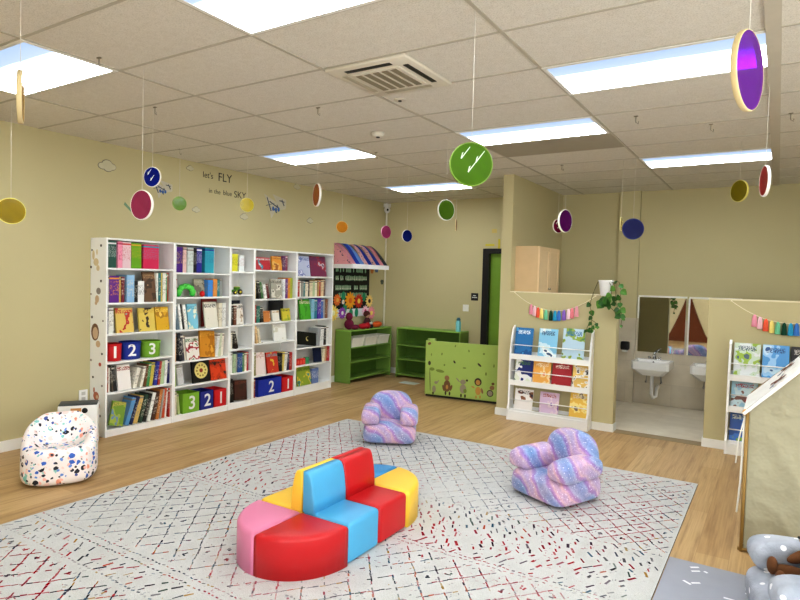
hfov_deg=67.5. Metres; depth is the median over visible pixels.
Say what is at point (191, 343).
book
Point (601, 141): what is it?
tile
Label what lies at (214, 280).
book
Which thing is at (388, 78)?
grille
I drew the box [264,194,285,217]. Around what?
decal
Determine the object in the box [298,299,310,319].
book
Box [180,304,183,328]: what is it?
book
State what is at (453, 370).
panel
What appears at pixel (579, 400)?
picture book
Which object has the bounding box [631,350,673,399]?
washbasin
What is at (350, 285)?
poster
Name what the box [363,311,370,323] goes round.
doll
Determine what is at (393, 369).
baseboard
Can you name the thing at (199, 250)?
book
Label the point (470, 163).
disc
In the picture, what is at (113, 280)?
book
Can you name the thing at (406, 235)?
disc
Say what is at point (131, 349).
bin
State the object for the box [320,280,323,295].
book
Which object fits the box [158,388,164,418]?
book
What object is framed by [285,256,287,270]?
book
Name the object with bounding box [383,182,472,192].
recessed light
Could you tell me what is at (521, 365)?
picture book
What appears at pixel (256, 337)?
book
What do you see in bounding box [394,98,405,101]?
ceiling sensor
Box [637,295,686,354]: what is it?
mirror
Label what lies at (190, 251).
book
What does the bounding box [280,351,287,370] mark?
book
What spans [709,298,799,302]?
trim
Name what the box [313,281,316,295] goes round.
book
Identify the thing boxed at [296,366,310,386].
book
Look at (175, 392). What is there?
book
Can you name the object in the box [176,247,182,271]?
book
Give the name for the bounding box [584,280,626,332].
potted plant
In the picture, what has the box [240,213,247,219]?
decal
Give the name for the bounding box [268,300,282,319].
book
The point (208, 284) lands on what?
book
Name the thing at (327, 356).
book
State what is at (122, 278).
book
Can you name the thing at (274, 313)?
book
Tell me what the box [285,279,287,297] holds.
book
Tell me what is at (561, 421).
rack
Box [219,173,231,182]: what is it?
decal
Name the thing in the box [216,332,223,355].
book
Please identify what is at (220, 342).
book
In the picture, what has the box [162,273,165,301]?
book
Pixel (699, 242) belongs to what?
wall
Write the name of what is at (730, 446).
rack
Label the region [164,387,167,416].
book
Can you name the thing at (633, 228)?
disc
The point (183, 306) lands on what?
book
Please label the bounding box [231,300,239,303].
book
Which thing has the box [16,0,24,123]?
disc
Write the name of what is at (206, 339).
book
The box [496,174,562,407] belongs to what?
wall
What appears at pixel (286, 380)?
bin
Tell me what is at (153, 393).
book
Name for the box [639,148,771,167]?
recessed light
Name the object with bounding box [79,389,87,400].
wall outlet
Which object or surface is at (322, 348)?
book
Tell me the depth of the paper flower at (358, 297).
10.05 m
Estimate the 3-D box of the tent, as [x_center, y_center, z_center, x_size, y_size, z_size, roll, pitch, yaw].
[2.809,0.905,3.874,1.079,1.450,0.753,3,3,32]
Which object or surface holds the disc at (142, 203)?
hanging from the ceiling
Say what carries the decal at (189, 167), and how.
attached to the wall at (68, 200)
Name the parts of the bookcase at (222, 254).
panel, panel, shelf, shelf, shelf, shelf, shelf, shelf, panel, panel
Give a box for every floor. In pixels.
[0,373,755,598]
[615,401,703,441]
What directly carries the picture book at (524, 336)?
on the rack at (561, 421)
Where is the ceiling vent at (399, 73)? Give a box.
[325,53,450,96]
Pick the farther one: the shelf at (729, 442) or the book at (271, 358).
the book at (271, 358)
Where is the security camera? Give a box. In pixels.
[384,203,390,212]
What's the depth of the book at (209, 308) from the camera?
7.16 m
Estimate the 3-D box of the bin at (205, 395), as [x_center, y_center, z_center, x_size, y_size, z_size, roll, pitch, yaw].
[-2.395,1.187,7.200,0.222,0.216,0.196,3,3,32]
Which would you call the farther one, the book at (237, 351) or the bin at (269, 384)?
the bin at (269, 384)
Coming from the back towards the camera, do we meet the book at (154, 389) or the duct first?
the duct
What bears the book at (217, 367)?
on the bookcase at (222, 254)
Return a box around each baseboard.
[0,375,334,452]
[390,367,395,372]
[495,407,613,431]
[701,438,723,449]
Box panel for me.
[425,338,497,403]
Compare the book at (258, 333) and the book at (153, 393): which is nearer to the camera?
the book at (153, 393)
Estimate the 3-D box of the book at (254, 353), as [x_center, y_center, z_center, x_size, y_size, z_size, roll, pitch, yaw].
[-1.963,0.835,7.827,0.173,0.297,0.046,3,3,32]
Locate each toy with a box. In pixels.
[177,283,195,296]
[344,312,358,329]
[359,323,369,328]
[372,321,381,326]
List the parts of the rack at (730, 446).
panel, rail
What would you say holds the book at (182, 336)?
on the bookcase at (222, 254)
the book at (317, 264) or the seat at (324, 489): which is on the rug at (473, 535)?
the seat at (324, 489)
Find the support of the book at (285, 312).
on the bookcase at (263, 276)
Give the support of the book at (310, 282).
on the bookcase at (324, 367)
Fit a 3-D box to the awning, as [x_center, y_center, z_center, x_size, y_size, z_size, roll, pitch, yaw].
[-0.619,-0.706,9.794,0.385,0.400,1.032,3,3,32]
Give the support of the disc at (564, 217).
hanging from the ceiling
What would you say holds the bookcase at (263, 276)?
on the floor at (709, 532)
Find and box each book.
[107,365,113,391]
[108,241,115,267]
[108,307,113,333]
[108,365,116,390]
[108,368,109,392]
[108,401,126,426]
[109,276,118,302]
[114,308,133,332]
[115,364,130,390]
[116,241,122,267]
[116,275,133,301]
[119,277,120,301]
[121,277,124,301]
[122,242,130,267]
[122,395,135,424]
[128,394,139,424]
[130,366,140,387]
[131,243,140,268]
[131,393,143,423]
[134,281,137,301]
[134,365,145,386]
[135,392,148,422]
[137,308,155,331]
[137,363,148,386]
[138,281,143,301]
[139,391,151,421]
[140,362,151,385]
[141,244,158,268]
[141,272,156,301]
[143,361,154,385]
[144,391,155,420]
[146,389,159,419]
[147,360,159,384]
[150,388,162,418]
[154,273,157,301]
[154,307,169,329]
[154,360,161,384]
[155,359,167,383]
[156,387,166,417]
[157,360,164,383]
[158,273,160,301]
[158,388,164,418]
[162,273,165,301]
[164,359,169,382]
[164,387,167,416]
[165,387,169,416]
[166,273,168,300]
[175,364,183,385]
[175,392,176,414]
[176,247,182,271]
[176,304,179,329]
[176,333,182,360]
[176,394,179,414]
[177,304,182,329]
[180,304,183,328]
[180,334,184,360]
[182,305,187,328]
[182,336,185,359]
[183,247,186,272]
[184,336,199,359]
[185,304,198,328]
[186,248,193,272]
[190,360,210,382]
[193,248,196,272]
[193,279,204,296]
[197,248,201,272]
[198,330,214,356]
[201,299,216,326]
[202,248,213,272]
[202,302,217,327]
[204,280,212,296]
[205,279,216,296]
[209,358,226,379]
[214,332,221,355]
[214,333,219,356]
[216,303,221,326]
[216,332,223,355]
[217,279,221,295]
[217,280,219,296]
[217,302,225,326]
[230,353,232,372]
[230,379,233,402]
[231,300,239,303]
[231,303,232,324]
[231,331,237,348]
[231,352,242,371]
[232,254,237,270]
[232,354,235,372]
[233,304,243,324]
[233,306,236,324]
[233,380,246,400]
[237,351,248,370]
[238,255,243,271]
[240,352,243,370]
[241,352,246,370]
[254,326,257,343]
[254,353,255,375]
[256,257,270,269]
[256,281,260,298]
[256,306,259,322]
[256,352,265,374]
[257,328,260,342]
[259,282,263,298]
[260,307,263,322]
[262,284,266,298]
[263,311,270,321]
[265,284,268,298]
[265,351,278,372]
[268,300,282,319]
[269,279,281,297]
[270,256,281,269]
[271,310,279,321]
[272,324,286,341]
[274,351,284,370]
[277,279,284,297]
[277,352,281,370]
[278,278,289,297]
[279,256,285,270]
[280,308,290,320]
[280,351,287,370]
[282,351,288,369]
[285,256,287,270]
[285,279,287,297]
[286,351,291,369]
[290,278,292,297]
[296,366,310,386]
[297,331,315,345]
[298,256,310,275]
[298,280,299,296]
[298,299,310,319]
[301,281,303,296]
[305,282,307,296]
[305,298,314,318]
[308,298,316,318]
[308,327,320,345]
[309,256,326,276]
[309,280,318,295]
[309,281,312,295]
[309,298,320,318]
[310,366,317,383]
[312,326,323,344]
[312,347,321,361]
[312,347,324,360]
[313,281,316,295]
[315,325,325,344]
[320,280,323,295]
[321,299,322,317]
[322,325,328,343]
[323,299,324,317]
[325,299,327,317]
[326,346,329,360]
[514,327,533,354]
[514,359,533,381]
[514,388,533,410]
[532,361,551,383]
[537,328,558,356]
[539,391,559,414]
[551,363,572,385]
[561,328,585,359]
[569,392,586,418]
[572,365,587,387]
[729,412,743,441]
[730,381,757,406]
[733,342,760,376]
[761,344,789,377]
[791,347,799,361]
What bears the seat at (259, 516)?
on the rug at (473, 535)
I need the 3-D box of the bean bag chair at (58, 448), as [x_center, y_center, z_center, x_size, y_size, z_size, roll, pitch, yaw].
[-2.772,1.200,4.888,0.552,0.485,0.608,0,2,-26]
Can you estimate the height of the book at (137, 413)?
0.298 m
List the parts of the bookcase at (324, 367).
panel, panel, shelf, shelf, shelf, shelf, shelf, shelf, panel, panel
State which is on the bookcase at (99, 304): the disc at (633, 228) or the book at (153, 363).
the book at (153, 363)
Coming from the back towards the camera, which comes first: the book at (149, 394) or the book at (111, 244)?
the book at (149, 394)
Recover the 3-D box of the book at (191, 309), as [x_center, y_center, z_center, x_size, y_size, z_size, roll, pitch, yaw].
[-2.413,0.189,6.950,0.067,0.288,0.139,3,3,32]
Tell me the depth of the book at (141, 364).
6.45 m
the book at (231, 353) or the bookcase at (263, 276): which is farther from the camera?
the bookcase at (263, 276)
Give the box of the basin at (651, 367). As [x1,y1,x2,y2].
[631,358,673,376]
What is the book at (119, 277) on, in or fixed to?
on the bookcase at (99, 304)
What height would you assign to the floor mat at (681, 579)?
0.007 m
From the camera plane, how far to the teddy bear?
3.04 m
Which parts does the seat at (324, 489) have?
backrest, seat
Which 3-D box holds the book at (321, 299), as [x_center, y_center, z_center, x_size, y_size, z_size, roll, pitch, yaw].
[-1.236,0.126,8.935,0.185,0.289,0.056,3,3,32]
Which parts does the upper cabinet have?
door, door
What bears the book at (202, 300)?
on the bookcase at (222, 254)
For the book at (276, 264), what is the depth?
8.05 m
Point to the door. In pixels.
(491, 270)
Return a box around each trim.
[510,291,616,295]
[613,429,700,445]
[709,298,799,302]
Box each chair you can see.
[20,411,97,485]
[361,390,417,443]
[509,427,602,506]
[745,534,799,599]
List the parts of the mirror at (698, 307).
trim, glass, trim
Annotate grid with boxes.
[0,0,799,200]
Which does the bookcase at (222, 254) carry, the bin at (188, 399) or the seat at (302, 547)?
the bin at (188, 399)
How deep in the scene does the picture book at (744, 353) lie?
6.04 m
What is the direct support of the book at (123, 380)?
on the bookcase at (99, 304)
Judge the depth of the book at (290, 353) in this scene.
8.35 m
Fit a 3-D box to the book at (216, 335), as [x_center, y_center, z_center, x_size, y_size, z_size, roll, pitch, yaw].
[-2.285,0.540,7.303,0.185,0.287,0.076,3,3,32]
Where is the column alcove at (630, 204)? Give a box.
[616,191,641,317]
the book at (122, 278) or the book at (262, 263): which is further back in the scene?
the book at (262, 263)
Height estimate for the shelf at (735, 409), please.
0.065 m
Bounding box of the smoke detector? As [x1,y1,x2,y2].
[371,131,384,137]
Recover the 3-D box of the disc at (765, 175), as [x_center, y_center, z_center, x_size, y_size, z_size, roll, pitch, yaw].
[2.362,-1.032,3.854,0.018,0.730,0.200,2,2,16]
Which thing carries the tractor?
on the bookcase at (244, 280)
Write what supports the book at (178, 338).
on the bookcase at (222, 254)
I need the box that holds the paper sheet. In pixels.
[399,381,419,384]
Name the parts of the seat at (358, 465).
backrest, seat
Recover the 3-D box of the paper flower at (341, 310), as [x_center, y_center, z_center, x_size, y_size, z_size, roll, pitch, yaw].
[-0.931,0.211,9.681,0.020,0.200,0.200,3,3,32]
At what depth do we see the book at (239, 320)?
7.60 m
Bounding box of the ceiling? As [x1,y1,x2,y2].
[0,0,799,202]
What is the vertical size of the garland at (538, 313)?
0.333 m
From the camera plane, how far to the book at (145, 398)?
6.43 m
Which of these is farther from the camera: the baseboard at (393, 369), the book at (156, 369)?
the baseboard at (393, 369)
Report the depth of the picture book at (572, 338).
6.97 m
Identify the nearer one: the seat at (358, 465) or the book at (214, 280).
the seat at (358, 465)
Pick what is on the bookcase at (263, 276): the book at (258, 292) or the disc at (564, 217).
the book at (258, 292)
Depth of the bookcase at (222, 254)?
7.23 m
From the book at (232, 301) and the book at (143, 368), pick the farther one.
the book at (232, 301)
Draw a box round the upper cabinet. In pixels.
[514,246,559,292]
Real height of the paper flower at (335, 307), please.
0.260 m
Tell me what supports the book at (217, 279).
on the bookcase at (222, 254)
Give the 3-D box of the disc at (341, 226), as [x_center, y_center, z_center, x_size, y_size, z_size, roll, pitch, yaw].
[-0.749,-1.253,7.802,0.150,0.752,0.014,1,2,-20]
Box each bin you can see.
[107,342,121,360]
[118,340,140,359]
[140,339,160,356]
[175,389,198,413]
[190,388,212,409]
[205,386,225,406]
[254,375,281,396]
[276,374,292,391]
[351,336,364,347]
[355,334,376,345]
[366,333,389,343]
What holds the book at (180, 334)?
on the bookcase at (222, 254)
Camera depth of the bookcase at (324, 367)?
9.02 m
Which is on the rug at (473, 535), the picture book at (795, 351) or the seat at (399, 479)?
the seat at (399, 479)
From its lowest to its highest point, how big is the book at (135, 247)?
0.267 m
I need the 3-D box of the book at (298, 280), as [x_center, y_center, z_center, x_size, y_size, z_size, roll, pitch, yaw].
[-1.495,-0.168,8.477,0.161,0.235,0.040,3,3,32]
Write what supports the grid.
attached to the ceiling
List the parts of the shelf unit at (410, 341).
panel, shelf, shelf, shelf, panel, panel, panel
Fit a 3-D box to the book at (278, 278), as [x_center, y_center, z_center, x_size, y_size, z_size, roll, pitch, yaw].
[-1.612,-0.167,8.308,0.191,0.281,0.043,3,3,32]
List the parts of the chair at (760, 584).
seat, armrest, armrest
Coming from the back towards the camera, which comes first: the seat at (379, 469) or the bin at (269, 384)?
the bin at (269, 384)
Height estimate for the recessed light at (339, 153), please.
0.009 m
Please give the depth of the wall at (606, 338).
6.82 m
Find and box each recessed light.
[0,39,117,96]
[177,0,382,35]
[260,146,378,164]
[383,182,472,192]
[455,116,608,145]
[541,30,766,94]
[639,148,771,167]
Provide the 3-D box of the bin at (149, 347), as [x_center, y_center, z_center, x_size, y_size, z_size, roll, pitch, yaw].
[-2.750,0.530,6.587,0.216,0.176,0.226,3,3,32]
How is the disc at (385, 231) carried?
hanging from the ceiling
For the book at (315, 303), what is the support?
on the bookcase at (324, 367)
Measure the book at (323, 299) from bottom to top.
0.288 m
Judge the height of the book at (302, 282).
0.222 m
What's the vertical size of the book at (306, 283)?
0.208 m
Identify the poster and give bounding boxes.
[332,268,374,320]
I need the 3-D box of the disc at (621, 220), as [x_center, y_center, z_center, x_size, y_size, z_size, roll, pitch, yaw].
[2.376,-1.116,6.407,0.014,0.754,0.150,3,2,27]
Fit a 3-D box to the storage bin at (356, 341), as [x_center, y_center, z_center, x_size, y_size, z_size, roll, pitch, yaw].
[-0.774,0.672,9.656,0.284,0.147,0.322,3,3,32]
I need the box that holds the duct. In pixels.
[383,213,387,325]
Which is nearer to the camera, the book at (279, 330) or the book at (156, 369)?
the book at (156, 369)
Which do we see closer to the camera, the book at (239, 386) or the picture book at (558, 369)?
the picture book at (558, 369)
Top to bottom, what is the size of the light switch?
0.110 m
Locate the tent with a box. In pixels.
[735,356,799,551]
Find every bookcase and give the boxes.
[90,237,174,437]
[173,243,230,422]
[229,247,254,409]
[252,249,297,404]
[295,252,333,394]
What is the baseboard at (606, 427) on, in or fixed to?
attached to the wall at (606, 338)
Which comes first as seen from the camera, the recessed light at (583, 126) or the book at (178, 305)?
the recessed light at (583, 126)
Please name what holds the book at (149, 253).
on the bookcase at (99, 304)
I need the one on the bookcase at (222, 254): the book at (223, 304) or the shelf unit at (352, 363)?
the book at (223, 304)
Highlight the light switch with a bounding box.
[463,305,468,310]
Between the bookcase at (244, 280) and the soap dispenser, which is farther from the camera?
the soap dispenser
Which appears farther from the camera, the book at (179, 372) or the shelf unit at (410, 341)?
the shelf unit at (410, 341)
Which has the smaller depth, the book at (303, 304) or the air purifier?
the air purifier
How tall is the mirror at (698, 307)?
0.800 m
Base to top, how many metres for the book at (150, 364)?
0.251 m
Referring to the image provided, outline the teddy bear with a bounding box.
[767,536,799,575]
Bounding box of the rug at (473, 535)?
[0,419,697,599]
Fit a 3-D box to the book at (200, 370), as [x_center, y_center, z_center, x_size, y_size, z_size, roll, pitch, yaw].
[-2.359,0.845,7.084,0.061,0.252,0.253,3,3,32]
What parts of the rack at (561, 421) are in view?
panel, rail, rail, rail, rail, rail, panel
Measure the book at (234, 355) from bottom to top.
0.237 m
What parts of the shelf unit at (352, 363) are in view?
panel, panel, panel, shelf, shelf, shelf, panel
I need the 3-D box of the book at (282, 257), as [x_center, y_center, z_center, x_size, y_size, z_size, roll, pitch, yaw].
[-1.653,-0.504,8.205,0.179,0.199,0.048,3,3,32]
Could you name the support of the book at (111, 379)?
on the bookcase at (99, 304)
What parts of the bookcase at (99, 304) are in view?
panel, panel, shelf, shelf, shelf, shelf, shelf, shelf, panel, panel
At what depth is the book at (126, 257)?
6.19 m
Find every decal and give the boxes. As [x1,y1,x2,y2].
[98,159,115,171]
[153,181,171,197]
[186,165,193,170]
[192,206,199,212]
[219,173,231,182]
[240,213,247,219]
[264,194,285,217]
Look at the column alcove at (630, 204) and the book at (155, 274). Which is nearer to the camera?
the book at (155, 274)
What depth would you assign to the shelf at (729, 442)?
6.06 m
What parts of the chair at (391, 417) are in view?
armrest, seat, backrest, armrest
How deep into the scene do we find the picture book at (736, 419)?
6.10 m
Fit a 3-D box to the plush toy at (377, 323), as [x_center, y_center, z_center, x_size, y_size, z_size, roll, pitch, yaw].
[-0.397,0.411,10.177,0.124,0.100,0.272,2,2,23]
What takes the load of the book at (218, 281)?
on the bookcase at (222, 254)
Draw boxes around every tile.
[484,133,623,156]
[633,318,706,410]
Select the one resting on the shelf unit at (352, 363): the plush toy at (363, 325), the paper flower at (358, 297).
the plush toy at (363, 325)
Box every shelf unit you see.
[334,326,391,383]
[395,326,468,377]
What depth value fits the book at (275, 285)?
8.07 m
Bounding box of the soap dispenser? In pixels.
[620,341,629,351]
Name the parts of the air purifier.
control panel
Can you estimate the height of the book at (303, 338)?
0.239 m
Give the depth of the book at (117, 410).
6.19 m
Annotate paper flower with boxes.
[332,305,337,320]
[333,294,340,305]
[338,307,345,318]
[345,292,354,308]
[355,294,362,307]
[362,305,367,315]
[366,295,372,306]
[368,306,374,318]
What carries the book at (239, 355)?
on the bookcase at (244, 280)
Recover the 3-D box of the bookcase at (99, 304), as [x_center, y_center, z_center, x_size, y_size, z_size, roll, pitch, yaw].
[-2.858,0.372,6.425,0.284,2.020,0.810,3,3,32]
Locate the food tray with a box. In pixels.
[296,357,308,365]
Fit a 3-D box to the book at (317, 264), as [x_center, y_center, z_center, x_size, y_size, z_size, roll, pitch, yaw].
[-1.212,-0.492,8.805,0.068,0.294,0.350,3,3,32]
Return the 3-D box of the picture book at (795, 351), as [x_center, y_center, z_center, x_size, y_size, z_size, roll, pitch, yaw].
[3.883,0.634,5.798,0.172,0.352,0.075,3,3,32]
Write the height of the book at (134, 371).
0.224 m
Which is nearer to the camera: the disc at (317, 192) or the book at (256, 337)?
the disc at (317, 192)
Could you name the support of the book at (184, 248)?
on the bookcase at (222, 254)
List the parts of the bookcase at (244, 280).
panel, panel, shelf, shelf, shelf, shelf, shelf, panel, panel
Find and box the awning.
[334,243,388,269]
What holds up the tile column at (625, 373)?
attached to the wall at (699, 242)
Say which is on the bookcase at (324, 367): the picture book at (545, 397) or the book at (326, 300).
the book at (326, 300)
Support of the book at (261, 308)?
on the bookcase at (263, 276)
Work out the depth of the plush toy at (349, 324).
9.51 m
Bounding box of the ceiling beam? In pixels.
[764,0,781,185]
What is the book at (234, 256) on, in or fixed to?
on the bookcase at (244, 280)
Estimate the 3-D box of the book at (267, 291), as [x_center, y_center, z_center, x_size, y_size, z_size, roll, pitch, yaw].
[-1.832,-0.118,7.968,0.185,0.196,0.082,3,3,32]
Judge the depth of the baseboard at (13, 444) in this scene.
5.56 m
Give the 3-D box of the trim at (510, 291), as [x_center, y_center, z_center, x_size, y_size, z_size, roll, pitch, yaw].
[1.956,-0.079,7.179,1.293,0.011,0.138,3,3,32]
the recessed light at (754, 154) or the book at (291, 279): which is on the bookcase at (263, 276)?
the book at (291, 279)
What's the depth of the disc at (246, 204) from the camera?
6.66 m
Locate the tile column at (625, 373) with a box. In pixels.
[616,318,636,402]
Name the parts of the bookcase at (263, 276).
panel, panel, shelf, shelf, shelf, shelf, shelf, shelf, panel, panel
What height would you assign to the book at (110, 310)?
0.262 m
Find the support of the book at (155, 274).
on the bookcase at (99, 304)
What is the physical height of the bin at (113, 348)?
0.178 m
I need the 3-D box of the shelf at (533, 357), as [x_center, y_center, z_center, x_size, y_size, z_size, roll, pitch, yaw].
[1.787,0.702,7.127,0.936,0.065,0.130,3,3,32]
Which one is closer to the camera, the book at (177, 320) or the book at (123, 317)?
the book at (123, 317)
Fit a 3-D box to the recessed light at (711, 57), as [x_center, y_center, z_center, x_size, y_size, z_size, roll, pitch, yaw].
[1.541,-1.406,3.617,1.209,0.009,0.600,3,3,32]
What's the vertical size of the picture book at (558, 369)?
0.283 m
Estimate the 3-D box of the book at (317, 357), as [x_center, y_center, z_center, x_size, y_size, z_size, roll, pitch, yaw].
[-1.228,0.812,8.871,0.055,0.223,0.182,3,3,32]
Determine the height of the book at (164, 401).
0.330 m
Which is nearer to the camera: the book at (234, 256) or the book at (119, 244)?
the book at (119, 244)
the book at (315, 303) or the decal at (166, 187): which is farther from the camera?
the book at (315, 303)
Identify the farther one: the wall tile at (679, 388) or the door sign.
the door sign
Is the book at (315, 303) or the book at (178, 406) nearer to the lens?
the book at (178, 406)
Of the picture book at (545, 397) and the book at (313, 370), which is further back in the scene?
the book at (313, 370)
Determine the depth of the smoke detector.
5.42 m
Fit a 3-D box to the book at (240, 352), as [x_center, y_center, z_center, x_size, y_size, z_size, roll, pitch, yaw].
[-2.064,0.788,7.661,0.149,0.236,0.041,3,3,32]
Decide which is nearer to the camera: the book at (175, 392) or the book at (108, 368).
the book at (108, 368)
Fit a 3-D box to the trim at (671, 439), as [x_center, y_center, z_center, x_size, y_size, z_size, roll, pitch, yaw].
[2.854,1.525,6.657,0.901,0.004,0.170,3,3,32]
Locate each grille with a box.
[58,400,98,405]
[351,66,426,90]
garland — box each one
[514,292,595,320]
[731,300,799,335]
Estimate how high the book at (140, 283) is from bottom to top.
0.223 m
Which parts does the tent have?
tie cord, panel, panel, gable panel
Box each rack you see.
[506,325,594,431]
[724,340,783,456]
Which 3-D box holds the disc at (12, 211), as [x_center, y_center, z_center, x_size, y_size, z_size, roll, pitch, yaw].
[-3.097,-1.092,4.770,0.208,0.971,0.019,-1,3,-44]
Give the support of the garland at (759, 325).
attached to the wall at (606, 338)
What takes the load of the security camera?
attached to the wall at (430, 277)
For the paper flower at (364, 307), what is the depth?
10.19 m
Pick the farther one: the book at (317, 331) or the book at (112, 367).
the book at (317, 331)
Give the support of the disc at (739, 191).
hanging from the ceiling
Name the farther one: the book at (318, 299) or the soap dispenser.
the book at (318, 299)
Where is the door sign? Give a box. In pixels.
[471,293,477,300]
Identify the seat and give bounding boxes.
[236,500,299,575]
[253,513,347,581]
[261,458,333,512]
[303,459,377,562]
[331,447,363,458]
[337,448,405,542]
[374,464,396,477]
[374,467,418,526]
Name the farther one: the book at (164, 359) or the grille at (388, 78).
the book at (164, 359)
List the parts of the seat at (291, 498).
seat, backrest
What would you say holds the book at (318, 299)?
on the bookcase at (324, 367)
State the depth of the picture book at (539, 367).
7.17 m
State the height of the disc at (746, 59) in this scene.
0.765 m
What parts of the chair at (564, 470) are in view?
armrest, seat, backrest, armrest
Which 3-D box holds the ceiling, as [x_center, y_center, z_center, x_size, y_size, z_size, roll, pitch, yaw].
[0.114,-1.480,3.126,9.062,0.100,13.060,3,3,32]
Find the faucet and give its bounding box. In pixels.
[648,350,660,359]
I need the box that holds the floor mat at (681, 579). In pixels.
[652,557,748,599]
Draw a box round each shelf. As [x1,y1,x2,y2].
[509,408,585,420]
[510,379,587,393]
[511,353,588,365]
[727,439,741,444]
[728,405,743,413]
[730,374,768,383]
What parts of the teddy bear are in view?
leg, leg, arm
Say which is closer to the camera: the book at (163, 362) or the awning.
the book at (163, 362)
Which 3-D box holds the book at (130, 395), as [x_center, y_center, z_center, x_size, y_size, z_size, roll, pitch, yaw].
[-2.880,1.165,6.391,0.179,0.295,0.119,3,3,32]
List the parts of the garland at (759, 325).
cord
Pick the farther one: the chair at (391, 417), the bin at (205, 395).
the bin at (205, 395)
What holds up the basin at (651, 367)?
in the washbasin at (649, 366)
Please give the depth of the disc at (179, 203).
6.41 m
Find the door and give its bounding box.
[480,249,500,345]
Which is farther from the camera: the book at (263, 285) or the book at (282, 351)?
the book at (282, 351)
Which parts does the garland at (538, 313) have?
cord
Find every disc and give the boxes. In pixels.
[0,198,25,223]
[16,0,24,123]
[130,67,153,219]
[144,162,160,186]
[172,195,186,210]
[240,169,253,211]
[313,123,321,206]
[336,201,347,232]
[381,170,390,238]
[402,177,411,241]
[437,155,454,220]
[449,12,492,186]
[455,205,456,230]
[553,182,560,232]
[558,177,571,232]
[619,160,623,230]
[622,166,643,239]
[730,1,763,111]
[730,146,748,201]
[759,86,770,196]
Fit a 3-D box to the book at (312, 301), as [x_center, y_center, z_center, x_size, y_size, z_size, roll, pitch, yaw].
[-1.344,0.127,8.769,0.179,0.292,0.065,3,3,32]
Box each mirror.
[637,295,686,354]
[686,297,734,356]
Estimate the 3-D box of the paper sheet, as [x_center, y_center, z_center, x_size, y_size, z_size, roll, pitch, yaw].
[0.151,1.339,9.660,0.300,0.003,0.190,3,3,32]
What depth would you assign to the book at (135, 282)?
6.29 m
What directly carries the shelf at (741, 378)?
attached to the rack at (730, 446)
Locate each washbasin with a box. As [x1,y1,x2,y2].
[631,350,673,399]
[690,363,705,388]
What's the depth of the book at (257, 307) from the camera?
7.79 m
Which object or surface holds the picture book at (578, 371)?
in the rack at (561, 421)
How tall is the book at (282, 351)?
0.252 m
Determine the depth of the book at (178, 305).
6.77 m
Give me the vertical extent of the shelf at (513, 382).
0.065 m
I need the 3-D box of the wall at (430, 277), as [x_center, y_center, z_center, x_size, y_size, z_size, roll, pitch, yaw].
[1.028,-0.156,9.986,3.012,3.014,0.130,3,3,32]
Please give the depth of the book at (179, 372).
6.82 m
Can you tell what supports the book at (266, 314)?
on the bookcase at (263, 276)
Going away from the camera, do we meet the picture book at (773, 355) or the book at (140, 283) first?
the picture book at (773, 355)
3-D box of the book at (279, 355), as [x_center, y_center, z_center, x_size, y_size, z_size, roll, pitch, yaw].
[-1.700,0.849,8.250,0.167,0.250,0.042,3,3,32]
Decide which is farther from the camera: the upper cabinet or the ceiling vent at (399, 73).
the upper cabinet
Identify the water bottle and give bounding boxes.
[456,318,460,331]
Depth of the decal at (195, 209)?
7.21 m
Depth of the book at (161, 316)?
6.59 m
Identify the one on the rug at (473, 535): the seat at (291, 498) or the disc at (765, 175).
the seat at (291, 498)
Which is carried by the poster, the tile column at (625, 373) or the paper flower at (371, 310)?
the paper flower at (371, 310)
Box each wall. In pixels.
[0,120,385,441]
[385,197,502,366]
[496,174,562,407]
[506,292,799,440]
[560,183,799,320]
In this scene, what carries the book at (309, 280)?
on the bookcase at (324, 367)
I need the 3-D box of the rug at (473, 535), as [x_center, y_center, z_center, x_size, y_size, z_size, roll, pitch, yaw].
[-0.388,1.537,3.972,3.745,0.009,5.050,3,3,32]
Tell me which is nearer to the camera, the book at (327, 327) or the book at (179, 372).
the book at (179, 372)
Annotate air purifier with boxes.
[57,400,98,440]
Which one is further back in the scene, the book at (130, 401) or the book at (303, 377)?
the book at (303, 377)
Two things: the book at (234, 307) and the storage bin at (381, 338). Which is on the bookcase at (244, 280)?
the book at (234, 307)
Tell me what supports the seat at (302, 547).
on the rug at (473, 535)
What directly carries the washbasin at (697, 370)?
attached to the wall tile at (679, 388)
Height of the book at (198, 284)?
0.210 m
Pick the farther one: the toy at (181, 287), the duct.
the duct
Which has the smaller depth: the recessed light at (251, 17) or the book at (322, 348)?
the recessed light at (251, 17)
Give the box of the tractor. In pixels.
[232,286,241,294]
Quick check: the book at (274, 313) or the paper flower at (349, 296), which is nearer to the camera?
the book at (274, 313)
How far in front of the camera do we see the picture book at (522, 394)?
7.30 m
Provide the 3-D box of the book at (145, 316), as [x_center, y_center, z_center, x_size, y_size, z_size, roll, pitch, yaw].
[-2.730,0.209,6.443,0.061,0.250,0.192,3,3,32]
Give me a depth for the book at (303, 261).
8.53 m
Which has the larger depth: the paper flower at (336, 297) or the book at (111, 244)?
the paper flower at (336, 297)
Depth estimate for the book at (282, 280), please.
8.19 m
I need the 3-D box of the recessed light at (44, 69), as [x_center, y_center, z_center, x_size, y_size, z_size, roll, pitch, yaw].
[-2.527,-1.530,4.017,1.209,0.009,0.600,3,3,32]
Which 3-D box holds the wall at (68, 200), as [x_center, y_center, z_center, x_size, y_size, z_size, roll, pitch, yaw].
[-3.652,-0.113,5.531,0.150,3.014,13.060,3,3,32]
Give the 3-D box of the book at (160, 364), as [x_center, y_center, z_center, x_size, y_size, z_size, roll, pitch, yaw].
[-2.708,0.798,6.624,0.167,0.260,0.054,3,3,32]
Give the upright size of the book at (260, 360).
0.292 m
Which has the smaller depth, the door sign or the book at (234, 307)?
the book at (234, 307)
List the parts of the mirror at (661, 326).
trim, trim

